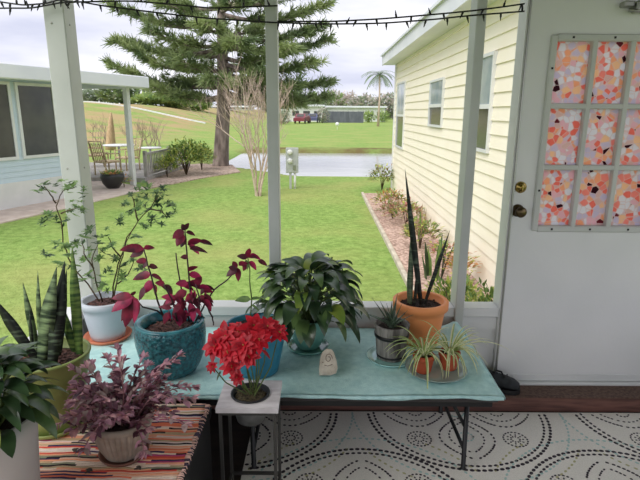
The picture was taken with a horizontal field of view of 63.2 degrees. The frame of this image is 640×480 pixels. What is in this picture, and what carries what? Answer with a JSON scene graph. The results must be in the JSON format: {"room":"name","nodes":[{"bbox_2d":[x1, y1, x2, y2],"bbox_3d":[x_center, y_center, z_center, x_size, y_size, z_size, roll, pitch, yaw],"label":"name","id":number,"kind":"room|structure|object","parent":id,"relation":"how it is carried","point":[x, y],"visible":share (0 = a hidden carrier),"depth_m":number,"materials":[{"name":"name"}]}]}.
{"room":"sunroom","nodes":[
{"label":"sunroom","id":0,"kind":"room"},
{"bbox_2d":[210,409,639,479],"bbox_3d":[0.611,1.498,0.769,3.960,0.100,4.780,0,14,0],"label":"floor","id":1,"kind":"structure","parent":0,"point":[240,433],"depth_m":2.59,"materials":[{"name":"black"}]},
{"bbox_2d":[177,407,212,479],"bbox_3d":[-0.851,1.026,1.530,0.826,0.438,1.276,0,14,0],"label":"trunk","id":2,"kind":"object","parent":1,"relation":"on","point":[200,467],"visible":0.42,"depth_m":1.97,"materials":[{"name":"black metal"}]},
{"bbox_2d":[39,403,210,479],"bbox_3d":[-0.841,0.811,1.483,0.809,0.012,1.260,0,14,0],"label":"mat","id":3,"kind":"object","parent":2,"relation":"on","point":[170,448],"visible":0.49,"depth_m":1.77,"materials":[{"name":"multicoloured fabric"}]},
{"bbox_2d":[0,335,69,479],"bbox_3d":[-0.920,0.529,1.474,0.397,0.538,0.398,0,14,0],"label":"potted plant","id":4,"kind":"object","parent":3,"relation":"on","point":[21,412],"visible":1,"depth_m":1.43,"materials":[{"name":"green plant"}]},
{"bbox_2d":[39,422,83,439],"bbox_3d":[-0.989,0.678,1.949,0.236,0.022,0.236,0,14,0],"label":"saucer","id":5,"kind":"object","parent":3,"relation":"on","point":[59,435],"visible":0.11,"depth_m":1.85,"materials":[{"name":"green ceramic"}]},
{"bbox_2d":[0,247,90,435],"bbox_3d":[-0.987,0.351,1.869,0.292,0.683,0.292,0,14,0],"label":"potted plant","id":6,"kind":"object","parent":5,"relation":"on","point":[53,321],"visible":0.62,"depth_m":1.83,"materials":[{"name":"green plant"}]},
{"bbox_2d":[98,443,149,467],"bbox_3d":[-0.669,0.724,1.780,0.166,0.016,0.166,0,14,0],"label":"saucer","id":7,"kind":"object","parent":3,"relation":"on","point":[101,457],"visible":0.29,"depth_m":1.72,"materials":[{"name":"brown ceramic"}]},
{"bbox_2d":[49,343,200,462],"bbox_3d":[-0.647,0.549,1.740,0.490,0.363,0.447,-1,14,-5],"label":"potted plant","id":8,"kind":"object","parent":7,"relation":"on","point":[119,425],"visible":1,"depth_m":1.71,"materials":[{"name":"purple plant"}]},
{"bbox_2d":[215,380,281,479],"bbox_3d":[-0.272,0.851,2.086,0.232,0.520,0.209,0,14,0],"label":"plant stand","id":9,"kind":"object","parent":1,"relation":"on","point":[226,405],"visible":0.8,"depth_m":1.98,"materials":[{"name":"grey metal"}]},
{"bbox_2d":[202,313,288,426],"bbox_3d":[-0.285,0.503,1.995,0.329,0.419,0.176,0,14,0],"label":"potted plant","id":10,"kind":"object","parent":9,"relation":"on","point":[235,343],"visible":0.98,"depth_m":1.96,"materials":[{"name":"red plant"}]},
{"bbox_2d":[241,411,639,479],"bbox_3d":[0.960,1.216,1.700,2.625,0.010,2.325,0,14,0],"label":"rug","id":11,"kind":"object","parent":1,"relation":"on","point":[315,445],"visible":0.97,"depth_m":2.53,"materials":[{"name":"white fabric"}]},
{"bbox_2d":[86,397,497,469],"bbox_3d":[-0.227,0.777,2.557,1.955,0.422,0.685,0,14,0],"label":"folding table","id":12,"kind":"object","parent":11,"relation":"on","point":[284,401],"visible":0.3,"depth_m":2.20,"materials":[{"name":"grey metal"}]},
{"bbox_2d":[88,321,505,400],"bbox_3d":[-0.219,0.539,2.486,1.981,0.085,0.709,0,14,0],"label":"tablecloth","id":13,"kind":"object","parent":12,"relation":"on","point":[356,377],"visible":0.39,"depth_m":2.31,"materials":[{"name":"teal fabric"}]},
{"bbox_2d":[83,326,131,345],"bbox_3d":[-1.098,0.494,2.697,0.236,0.020,0.236,0,14,0],"label":"saucer","id":14,"kind":"object","parent":13,"relation":"on","point":[128,332],"visible":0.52,"depth_m":2.65,"materials":[{"name":"ceramic"}]},
{"bbox_2d":[30,179,178,341],"bbox_3d":[-1.039,0.102,2.598,0.711,0.815,0.252,0,14,0],"label":"potted plant","id":15,"kind":"object","parent":14,"relation":"on","point":[103,325],"visible":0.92,"depth_m":2.55,"materials":[{"name":"green plant"}]},
{"bbox_2d":[111,223,247,379],"bbox_3d":[-0.592,0.257,2.283,0.569,0.684,0.312,0,14,0],"label":"potted plant","id":16,"kind":"object","parent":13,"relation":"on","point":[162,333],"visible":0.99,"depth_m":2.24,"materials":[{"name":"red plant"}]},
{"bbox_2d":[226,248,286,378],"bbox_3d":[-0.285,0.311,2.301,0.278,0.575,0.278,0,14,0],"label":"potted plant","id":17,"kind":"object","parent":13,"relation":"on","point":[278,351],"visible":0.25,"depth_m":2.27,"materials":[{"name":"red plant"}]},
{"bbox_2d":[287,339,328,355],"bbox_3d":[-0.058,0.528,2.591,0.210,0.018,0.210,0,14,0],"label":"saucer","id":18,"kind":"object","parent":13,"relation":"on","point":[291,345],"visible":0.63,"depth_m":2.56,"materials":[{"name":"green ceramic"}]},
{"bbox_2d":[245,251,369,350],"bbox_3d":[-0.064,0.308,2.522,0.597,0.464,0.594,-2,14,-8],"label":"potted plant","id":19,"kind":"object","parent":18,"relation":"on","point":[307,321],"visible":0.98,"depth_m":2.39,"materials":[{"name":"green plant"}]},
{"bbox_2d":[319,349,337,374],"bbox_3d":[0.038,0.545,2.323,0.084,0.115,0.072,1,14,4],"label":"stone","id":20,"kind":"object","parent":13,"relation":"on","point":[328,362],"visible":1,"depth_m":2.31,"materials":[{"name":"brown stone"}]},
{"bbox_2d":[366,346,413,367],"bbox_3d":[0.339,0.557,2.489,0.236,0.014,0.236,0,14,0],"label":"plate","id":21,"kind":"object","parent":13,"relation":"on","point":[371,354],"visible":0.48,"depth_m":2.45,"materials":[{"name":"teal glass"}]},
{"bbox_2d":[360,293,411,362],"bbox_3d":[0.321,0.404,2.443,0.219,0.321,0.166,-6,15,-24],"label":"potted plant","id":22,"kind":"object","parent":21,"relation":"on","point":[387,330],"visible":0.94,"depth_m":2.42,"materials":[{"name":"green plant"}]},
{"bbox_2d":[392,171,449,346],"bbox_3d":[0.511,0.087,2.585,0.280,0.884,0.280,0,14,0],"label":"potted plant","id":23,"kind":"object","parent":13,"relation":"on","point":[428,306],"visible":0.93,"depth_m":2.57,"materials":[{"name":"green plant"}]},
{"bbox_2d":[405,354,467,382],"bbox_3d":[0.526,0.587,2.362,0.278,0.020,0.278,0,14,0],"label":"glass dish","id":24,"kind":"object","parent":13,"relation":"on","point":[435,376],"visible":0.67,"depth_m":2.32,"materials":[{"name":"grey"}]},
{"bbox_2d":[383,326,455,388],"bbox_3d":[0.460,0.527,2.314,0.368,0.279,0.382,0,14,0],"label":"potted plant","id":25,"kind":"object","parent":24,"relation":"on","point":[423,360],"visible":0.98,"depth_m":2.29,"materials":[{"name":"green plant"}]},
{"bbox_2d":[420,320,512,375],"bbox_3d":[0.618,0.495,2.360,0.348,0.194,0.382,-10,17,-36],"label":"potted plant","id":26,"kind":"object","parent":24,"relation":"on","point":[454,350],"visible":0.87,"depth_m":2.33,"materials":[{"name":"green plant"}]},
{"bbox_2d":[464,0,637,370],"bbox_3d":[0.492,-0.302,2.731,3.620,2.460,0.110,0,14,0],"label":"wall","id":27,"kind":"structure","parent":0,"point":[523,16],"depth_m":2.73,"materials":[{"name":"white paint"}]},
{"bbox_2d":[0,0,83,10],"bbox_3d":[-1.359,-1.108,2.422,0.523,0.082,0.022,0,14,0],"label":"string lights","id":28,"kind":"object","parent":27,"relation":"hanging from","point":[16,1],"visible":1,"depth_m":2.42,"materials":[{"name":"black plastic"}]},
{"bbox_2d":[42,0,101,332],"bbox_3d":[-1.268,-0.231,2.734,0.102,2.300,0.124,0,14,0],"label":"post","id":29,"kind":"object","parent":27,"relation":"attached to","point":[60,25],"depth_m":2.61,"materials":[{"name":"paint"}]},
{"bbox_2d":[0,0,524,30],"bbox_3d":[-0.338,-1.052,2.435,2.585,0.136,0.021,0,14,0],"label":"string lights","id":30,"kind":"object","parent":27,"relation":"hanging from","point":[65,2],"visible":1,"depth_m":2.43,"materials":[{"name":"black plastic"}]},
{"bbox_2d":[265,0,281,302],"bbox_3d":[-0.238,-0.494,2.670,0.058,1.747,0.080,0,14,0],"label":"trim","id":31,"kind":"structure","parent":27,"relation":"attached to","point":[271,13],"depth_m":2.62,"materials":[{"name":"paint"}]},
{"bbox_2d":[127,300,498,328],"bbox_3d":[-0.124,0.418,2.901,2.202,0.133,0.105,0,14,0],"label":"trim","id":32,"kind":"structure","parent":27,"relation":"attached to","point":[477,315],"depth_m":2.87,"materials":[{"name":"white paint"}]},
{"bbox_2d":[211,398,639,411],"bbox_3d":[0.505,0.874,2.914,3.580,0.088,0.155,0,14,0],"label":"trim","id":33,"kind":"structure","parent":27,"relation":"attached to","point":[510,404],"depth_m":2.84,"materials":[{"name":"brown wood"}]},
{"bbox_2d":[450,0,487,327],"bbox_3d":[0.762,-0.219,2.736,0.047,2.300,0.120,0,14,0],"label":"post","id":34,"kind":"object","parent":27,"relation":"attached to","point":[477,26],"depth_m":2.64,"materials":[{"name":"paint"}]},
{"bbox_2d":[277,0,524,28],"bbox_3d":[0.376,-1.056,2.431,1.152,0.135,0.017,0,14,0],"label":"string lights","id":35,"kind":"object","parent":34,"relation":"hanging from","point":[504,3],"visible":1,"depth_m":2.43,"materials":[{"name":"black plastic"}]},
{"bbox_2d":[495,0,531,370],"bbox_3d":[0.995,-0.178,2.699,0.007,2.040,0.010,0,14,0],"label":"trim","id":36,"kind":"structure","parent":27,"relation":"attached to","point":[530,6],"depth_m":2.66,"materials":[{"name":"grey metal"}]},
{"bbox_2d":[498,0,639,385],"bbox_3d":[1.430,-0.160,2.704,0.866,2.012,0.132,0,14,0],"label":"door","id":37,"kind":"structure","parent":27,"relation":"in","point":[571,310],"depth_m":2.73,"materials":[{"name":"paint"}]},
{"bbox_2d":[504,385,639,398],"bbox_3d":[0.505,0.829,2.894,3.580,0.010,0.168,0,14,0],"label":"trim","id":38,"kind":"structure","parent":27,"relation":"attached to","point":[526,391],"depth_m":2.86,"materials":[{"name":"brown wood"}]},
{"bbox_2d":[489,369,519,395],"bbox_3d":[0.980,0.770,2.870,0.237,0.118,0.097,4,14,14],"label":"shoe","id":39,"kind":"object","parent":38,"relation":"on","point":[508,385],"visible":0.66,"depth_m":2.83,"materials":[{"name":"fabric"}]},
{"bbox_3d":[-1.327,1.211,0.634,0.060,0.500,4.650,0,14,0],"label":"wall","id":40,"kind":"structure","parent":0,"visible":0},
{"bbox_2d":[0,307,83,378],"bbox_3d":[-1.322,0.942,0.568,0.108,0.053,4.650,0,14,0],"label":"trim","id":41,"kind":"structure","parent":40,"relation":"on","point":[68,308],"depth_m":2.73,"materials":[{"name":"white paint"}]},
{"bbox_3d":[-0.160,-1.401,2.452,2.302,0.200,0.110,0,14,0],"label":"trim","id":42,"kind":"structure","parent":0,"visible":0},
{"bbox_2d":[84,0,276,14],"bbox_3d":[-0.695,-1.102,2.435,0.992,0.090,0.015,0,14,0],"label":"string lights","id":43,"kind":"object","parent":42,"relation":"hanging from","point":[114,1],"visible":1,"depth_m":2.43,"materials":[{"name":"black plastic"}]},
{"label":"outside","id":44,"kind":"structure","parent":0,"visible":0},
{"bbox_2d":[0,102,406,346],"bbox_3d":[0.177,-28.968,121.085,240.000,3.427,273.000,0,14,0],"label":"ground","id":45,"kind":"structure","parent":44,"point":[330,215],"depth_m":9.32,"materials":[{"name":"green plant"}]},
{"bbox_2d":[0,62,148,209],"bbox_3d":[-8.887,-1.933,9.955,5.920,2.800,10.123,5,15,19],"label":"home","id":46,"kind":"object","parent":45,"relation":"on","point":[29,149],"visible":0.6,"depth_m":10.86,"materials":[{"name":"blue"}]},
{"bbox_2d":[82,89,105,102],"bbox_3d":[-38.231,-23.888,86.584,6.723,3.598,6.406,0,14,0],"label":"tree","id":47,"kind":"object","parent":45,"relation":"on","point":[91,92],"visible":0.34,"depth_m":85.08,"materials":[{"name":"green plant"}]},
{"bbox_2d":[88,117,106,144],"bbox_3d":[-12.453,-6.229,29.223,1.950,1.925,1.991,-12,18,-40],"label":"dry brush","id":48,"kind":"object","parent":45,"relation":"on","point":[96,128],"visible":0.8,"depth_m":29.42,"materials":[{"name":"brown plant"}]},
{"bbox_2d":[105,112,115,158],"bbox_3d":[-8.226,-4.077,20.317,0.405,1.794,0.393,6,15,22],"label":"parasol","id":49,"kind":"object","parent":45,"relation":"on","point":[110,136],"visible":0.91,"depth_m":20.20,"materials":[{"name":"beige fabric"}]},
{"bbox_2d":[93,88,146,104],"bbox_3d":[-30.410,-23.075,80.532,10.571,4.922,9.824,0,14,0],"label":"tree","id":50,"kind":"object","parent":45,"relation":"on","point":[108,96],"visible":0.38,"depth_m":78.42,"materials":[{"name":"green plant"}]},
{"bbox_2d":[89,143,189,181],"bbox_3d":[-6.784,-2.585,16.769,3.950,0.880,4.300,1,14,3],"label":"deck","id":51,"kind":"object","parent":45,"relation":"on","point":[146,174],"visible":0.32,"depth_m":15.79,"materials":[{"name":"grey wood"}]},
{"bbox_2d":[88,147,104,166],"bbox_3d":[-7.608,-2.960,17.443,0.654,0.997,0.610,-6,15,-24],"label":"patio chair","id":52,"kind":"object","parent":51,"relation":"on","point":[88,147],"visible":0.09,"depth_m":17.33,"materials":[{"name":"brown wood"}]},
{"bbox_2d":[87,141,121,174],"bbox_3d":[-6.283,-2.404,15.211,0.610,0.997,0.654,9,16,30],"label":"patio chair","id":53,"kind":"object","parent":51,"relation":"on","point":[105,161],"visible":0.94,"depth_m":15.04,"materials":[{"name":"brown wood"}]},
{"bbox_2d":[103,144,126,166],"bbox_3d":[-6.746,-2.835,17.496,1.040,0.740,1.034,0,14,0],"label":"patio table","id":54,"kind":"object","parent":51,"relation":"on","point":[105,145],"visible":0.58,"depth_m":17.07,"materials":[{"name":"white paint"}]},
{"bbox_2d":[114,138,141,170],"bbox_3d":[-6.113,-2.747,16.612,0.610,0.997,0.654,10,17,33],"label":"patio chair","id":55,"kind":"object","parent":51,"relation":"on","point":[125,157],"visible":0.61,"depth_m":16.60,"materials":[{"name":"brown wood"}]},
{"bbox_2d":[141,146,161,157],"bbox_3d":[-5.698,-2.790,17.506,0.760,0.660,0.754,0,14,0],"label":"patio table","id":56,"kind":"object","parent":51,"relation":"on","point":[152,147],"visible":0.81,"depth_m":17.28,"materials":[{"name":"white paint"}]},
{"bbox_2d":[119,117,162,146],"bbox_3d":[-10.065,-6.181,29.619,2.235,1.741,2.262,6,15,20],"label":"dry brush","id":57,"kind":"object","parent":45,"relation":"on","point":[122,130],"visible":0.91,"depth_m":29.34,"materials":[{"name":"brown plant"}]},
{"bbox_2d":[83,101,205,123],"bbox_3d":[-23.413,-14.342,58.502,21.000,2.505,0.400,0,14,0],"label":"path","id":58,"kind":"structure","parent":45,"relation":"on","point":[83,101],"depth_m":58.30,"materials":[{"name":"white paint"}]},
{"bbox_2d":[135,114,166,146],"bbox_3d":[-9.573,-6.188,29.415,1.762,1.864,1.757,0,14,0],"label":"dry brush","id":59,"kind":"object","parent":45,"relation":"on","point":[152,126],"visible":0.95,"depth_m":29.37,"materials":[{"name":"brown plant"}]},
{"bbox_2d":[130,91,179,105],"bbox_3d":[-24.405,-20.851,77.168,7.367,2.661,7.757,0,14,0],"label":"tree","id":60,"kind":"object","parent":45,"relation":"on","point":[142,98],"visible":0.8,"depth_m":75.48,"materials":[{"name":"green plant"}]},
{"bbox_2d":[156,99,195,108],"bbox_3d":[-21.859,-21.309,79.439,6.755,2.741,6.521,0,14,0],"label":"tree","id":61,"kind":"object","parent":45,"relation":"on","point":[173,104],"visible":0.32,"depth_m":78.14,"materials":[{"name":"green plant"}]},
{"bbox_2d":[147,164,239,188],"bbox_3d":[-3.973,-2.144,16.803,3.242,0.060,6.188,-5,15,-20],"label":"gravel bed","id":62,"kind":"object","parent":45,"relation":"on","point":[195,172],"visible":0.47,"depth_m":16.35,"materials":[{"name":"beige gravel"}]},
{"bbox_2d":[151,153,179,176],"bbox_3d":[-4.604,-2.228,15.521,0.906,0.754,0.914,-7,16,-27],"label":"leafy shrub","id":63,"kind":"object","parent":62,"relation":"on","point":[166,161],"visible":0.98,"depth_m":15.41,"materials":[{"name":"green plant"}]},
{"bbox_2d":[164,135,213,174],"bbox_3d":[-4.071,-2.626,16.135,1.584,1.243,1.604,0,14,0],"label":"leafy shrub","id":64,"kind":"object","parent":62,"relation":"on","point":[182,146],"visible":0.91,"depth_m":15.95,"materials":[{"name":"green plant"}]},
{"bbox_2d":[191,141,215,169],"bbox_3d":[-4.054,-2.852,17.515,1.047,1.021,1.067,-12,18,-41],"label":"leafy shrub","id":65,"kind":"object","parent":62,"relation":"on","point":[200,143],"visible":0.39,"depth_m":17.50,"materials":[{"name":"green plant"}]},
{"bbox_2d":[185,102,211,110],"bbox_3d":[-20.269,-22.195,85.275,6.539,3.034,6.180,0,14,0],"label":"tree","id":66,"kind":"object","parent":45,"relation":"on","point":[203,107],"visible":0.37,"depth_m":83.97,"materials":[{"name":"green plant"}]},
{"bbox_2d":[97,0,342,165],"bbox_3d":[-3.510,-6.270,18.052,8.682,7.777,5.306,0,14,0],"label":"pine tree","id":67,"kind":"object","parent":45,"relation":"on","point":[253,58],"visible":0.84,"depth_m":17.56,"materials":[{"name":"green plant"}]},
{"bbox_2d":[212,104,255,109],"bbox_3d":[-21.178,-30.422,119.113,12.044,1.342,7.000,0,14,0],"label":"home","id":68,"kind":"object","parent":45,"relation":"on","point":[232,105],"visible":0.13,"depth_m":116.32,"materials":[{"name":"white metal"}]},
{"bbox_2d":[184,54,297,195],"bbox_3d":[-1.899,-2.510,11.851,2.678,3.213,2.001,0,14,0],"label":"bare tree","id":69,"kind":"object","parent":45,"relation":"on","point":[261,115],"visible":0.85,"depth_m":12.05,"materials":[{"name":"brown plant"}]},
{"bbox_2d":[230,92,252,105],"bbox_3d":[-24.730,-42.360,159.203,11.956,6.507,11.472,0,14,0],"label":"tree","id":70,"kind":"object","parent":45,"relation":"on","point":[237,102],"visible":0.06,"depth_m":156.37,"materials":[{"name":"brown plant"}]},
{"bbox_2d":[279,109,291,123],"bbox_3d":[-6.069,-20.126,85.566,3.250,2.711,3.014,0,14,0],"label":"tree","id":71,"kind":"object","parent":45,"relation":"on","point":[287,115],"visible":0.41,"depth_m":85.22,"materials":[{"name":"green plant"}]},
{"bbox_2d":[286,148,297,188],"bbox_3d":[-0.722,-1.825,13.468,0.320,1.110,0.222,0,14,0],"label":"pedestal","id":72,"kind":"object","parent":45,"relation":"on","point":[291,153],"visible":0.96,"depth_m":13.39,"materials":[{"name":"grey metal"}]},
{"bbox_2d":[279,105,324,121],"bbox_3d":[-5.081,-27.211,111.639,12.134,3.517,7.000,0,14,0],"label":"home","id":73,"kind":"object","parent":45,"relation":"on","point":[313,109],"visible":0.35,"depth_m":108.68,"materials":[{"name":"white metal"}]},
{"bbox_2d":[293,114,310,123],"bbox_3d":[-3.130,-21.385,91.546,1.980,1.704,4.840,3,14,12],"label":"car","id":74,"kind":"object","parent":45,"relation":"on","point":[298,117],"visible":0.98,"depth_m":90.07,"materials":[{"name":"red paint"}]},
{"bbox_2d":[307,113,319,122],"bbox_3d":[-1.185,-23.043,98.344,1.980,1.704,5.060,2,14,7],"label":"car","id":75,"kind":"object","parent":45,"relation":"on","point":[314,117],"visible":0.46,"depth_m":96.71,"materials":[{"name":"blue paint"}]},
{"bbox_2d":[297,89,330,108],"bbox_3d":[-4.857,-41.684,159.818,18.879,10.086,17.617,0,14,0],"label":"tree","id":76,"kind":"object","parent":45,"relation":"on","point":[304,89],"visible":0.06,"depth_m":156.37,"materials":[{"name":"green plant"}]},
{"bbox_2d":[317,105,329,122],"bbox_3d":[0.713,-23.560,97.283,3.092,3.413,2.947,0,14,0],"label":"tree","id":77,"kind":"object","parent":45,"relation":"on","point":[324,116],"visible":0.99,"depth_m":96.88,"materials":[{"name":"green plant"}]},
{"bbox_2d":[315,89,347,110],"bbox_3d":[3.472,-45.714,174.751,13.734,10.532,13.587,0,14,0],"label":"tree","id":78,"kind":"object","parent":45,"relation":"on","point":[342,102],"visible":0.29,"depth_m":171.48,"materials":[{"name":"green plant"}]},
{"bbox_2d":[324,111,363,122],"bbox_3d":[4.485,-23.982,101.225,7.977,2.240,0.180,0,14,0],"label":"fence","id":79,"kind":"object","parent":45,"relation":"on","point":[335,116],"visible":0.86,"depth_m":101.23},
{"bbox_2d":[335,90,357,105],"bbox_3d":[9.136,-49.242,188.747,12.576,10.341,13.038,0,14,0],"label":"tree","id":80,"kind":"object","parent":45,"relation":"on","point":[347,96],"visible":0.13,"depth_m":185.65,"materials":[{"name":"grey plant"}]},
{"bbox_2d":[325,106,386,121],"bbox_3d":[7.907,-28.496,117.483,13.614,3.400,7.000,0,14,0],"label":"home","id":81,"kind":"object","parent":45,"relation":"on","point":[330,108],"visible":0.25,"depth_m":114.40,"materials":[{"name":"white metal"}]},
{"bbox_2d":[344,92,377,105],"bbox_3d":[11.725,-37.246,144.832,10.964,7.925,11.070,0,14,0],"label":"tree","id":82,"kind":"object","parent":45,"relation":"on","point":[363,100],"visible":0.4,"depth_m":143.38,"materials":[{"name":"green plant"}]},
{"bbox_2d":[363,110,376,121],"bbox_3d":[10.072,-25.013,105.024,3.618,2.651,3.555,0,14,0],"label":"bush","id":83,"kind":"object","parent":45,"relation":"on","point":[366,119],"visible":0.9,"depth_m":104.49,"materials":[{"name":"green plant"}]},
{"bbox_2d":[362,70,394,125],"bbox_3d":[8.386,-20.417,75.328,5.073,7.929,4.058,0,14,0],"label":"palm tree","id":84,"kind":"object","parent":45,"relation":"on","point":[380,76],"visible":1,"depth_m":74.96,"materials":[{"name":"green plant"}]},
{"bbox_2d":[366,163,393,189],"bbox_3d":[1.561,-1.622,13.250,0.835,0.713,0.861,-8,16,-32],"label":"flowering shrub","id":85,"kind":"object","parent":45,"relation":"on","point":[375,172],"visible":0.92,"depth_m":13.19,"materials":[{"name":"green plant"}]},
{"bbox_2d":[372,91,393,118],"bbox_3d":[20.963,-41.001,159.426,13.757,9.300,12.395,0,14,0],"label":"tree","id":86,"kind":"object","parent":45,"relation":"on","point":[389,102],"visible":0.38,"depth_m":156.44,"materials":[{"name":"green plant"}]},
{"bbox_2d":[376,109,390,121],"bbox_3d":[12.878,-25.562,107.151,3.485,2.818,3.376,0,14,0],"label":"bush","id":87,"kind":"object","parent":45,"relation":"on","point":[383,118],"visible":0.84,"depth_m":106.52,"materials":[{"name":"green plant"}]},
{"bbox_2d":[361,192,413,289],"bbox_3d":[1.030,-0.006,8.183,0.060,0.120,9.300,0,14,0],"label":"edging","id":88,"kind":"object","parent":45,"relation":"on","point":[402,271],"visible":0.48,"depth_m":7.74,"materials":[{"name":"concrete"}]},
{"bbox_2d":[364,193,492,300],"bbox_3d":[1.455,0.011,8.187,0.790,0.090,9.300,0,14,0],"label":"flower bed","id":89,"kind":"object","parent":45,"relation":"on","point":[391,226],"visible":0.14,"depth_m":7.88,"materials":[{"name":"brown gravel"}]},
{"bbox_2d":[370,188,406,207],"bbox_3d":[1.438,-0.796,10.304,0.738,0.512,0.820,9,16,32],"label":"flowering shrub","id":90,"kind":"object","parent":89,"relation":"on","point":[395,194],"visible":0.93,"depth_m":10.24,"materials":[{"name":"orange plant"}]},
{"bbox_2d":[375,198,414,217],"bbox_3d":[1.336,-0.564,9.606,0.645,0.394,0.716,-8,16,-32],"label":"flowering shrub","id":91,"kind":"object","parent":89,"relation":"on","point":[382,206],"visible":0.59,"depth_m":9.63,"materials":[{"name":"green plant"}]},
{"bbox_2d":[381,197,424,223],"bbox_3d":[1.541,-0.501,9.049,0.791,0.539,0.715,12,18,39],"label":"flowering shrub","id":92,"kind":"object","parent":89,"relation":"on","point":[413,205],"visible":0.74,"depth_m":9.02,"materials":[{"name":"green plant"}]},
{"bbox_2d":[415,205,426,234],"bbox_3d":[1.621,-0.319,8.359,0.160,0.491,0.370,3,14,12],"label":"spiky plant","id":93,"kind":"object","parent":89,"relation":"on","point":[421,212],"visible":0.53,"depth_m":8.31,"materials":[{"name":"green plant"}]},
{"bbox_2d":[400,213,445,248],"bbox_3d":[1.492,-0.113,7.479,0.723,0.534,0.721,0,14,0],"label":"flowering shrub","id":94,"kind":"object","parent":89,"relation":"on","point":[425,223],"visible":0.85,"depth_m":7.48,"materials":[{"name":"green plant"}]},
{"bbox_2d":[422,233,453,280],"bbox_3d":[1.363,0.210,6.165,0.354,0.507,0.416,0,14,0],"label":"spiky plant","id":95,"kind":"object","parent":89,"relation":"on","point":[427,266],"visible":0.8,"depth_m":6.21,"materials":[{"name":"green plant"}]},
{"bbox_2d":[427,237,454,263],"bbox_3d":[1.610,0.158,6.762,0.535,0.350,0.544,0,14,0],"label":"flowering shrub","id":96,"kind":"object","parent":89,"relation":"on","point":[443,241],"visible":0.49,"depth_m":6.75,"materials":[{"name":"green plant"}]},
{"bbox_2d":[423,274,485,301],"bbox_3d":[1.252,0.552,4.666,0.668,0.581,0.688,13,19,43],"label":"leafy weed","id":97,"kind":"object","parent":89,"relation":"on","point":[446,293],"visible":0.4,"depth_m":4.69,"materials":[{"name":"green plant"}]},
{"bbox_2d":[441,251,481,273],"bbox_3d":[1.611,0.284,5.957,0.489,0.488,0.460,0,14,0],"label":"flowering shrub","id":98,"kind":"object","parent":89,"relation":"on","point":[449,263],"visible":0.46,"depth_m":5.93,"materials":[{"name":"orange plant"}]},
{"bbox_2d":[450,277,493,301],"bbox_3d":[1.375,0.624,4.158,0.802,0.686,0.826,6,15,21],"label":"leafy weed","id":99,"kind":"object","parent":89,"relation":"on","point":[488,298],"visible":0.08,"depth_m":4.15,"materials":[{"name":"green plant"}]},
{"bbox_2d":[380,0,519,292],"bbox_3d":[3.682,-1.986,8.156,4.360,3.910,10.800,0,14,0],"label":"home","id":100,"kind":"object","parent":45,"relation":"on","point":[429,60],"visible":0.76,"depth_m":7.30,"materials":[{"name":"yellow wood"}]},
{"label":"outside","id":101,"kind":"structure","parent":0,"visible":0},
{"bbox_2d":[0,181,144,223],"bbox_3d":[-6.368,-0.771,11.154,2.824,0.040,8.187,3,14,12],"label":"path","id":102,"kind":"structure","parent":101,"point":[100,192],"depth_m":10.90,"materials":[{"name":"concrete"}]},
{"bbox_2d":[99,168,125,188],"bbox_3d":[-5.322,-1.584,13.378,0.647,0.492,0.698,8,16,28],"label":"potted plant","id":103,"kind":"object","parent":102,"relation":"on","point":[112,179],"visible":1,"depth_m":13.20,"materials":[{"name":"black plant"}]},
{"bbox_2d":[123,174,131,186],"bbox_3d":[-5.146,-1.563,13.591,0.489,0.394,0.497,7,15,25],"label":"flowering shrub","id":104,"kind":"object","parent":102,"relation":"on","point":[129,177],"visible":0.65,"depth_m":13.59,"materials":[{"name":"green plant"}]},
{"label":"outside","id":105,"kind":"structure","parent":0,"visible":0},
{"bbox_2d":[229,153,391,176],"bbox_3d":[17.818,-2.959,21.901,44.400,0.410,12.000,0,14,0],"label":"pond","id":106,"kind":"structure","parent":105,"point":[309,164],"depth_m":21.32,"materials":[{"name":"liquid"}]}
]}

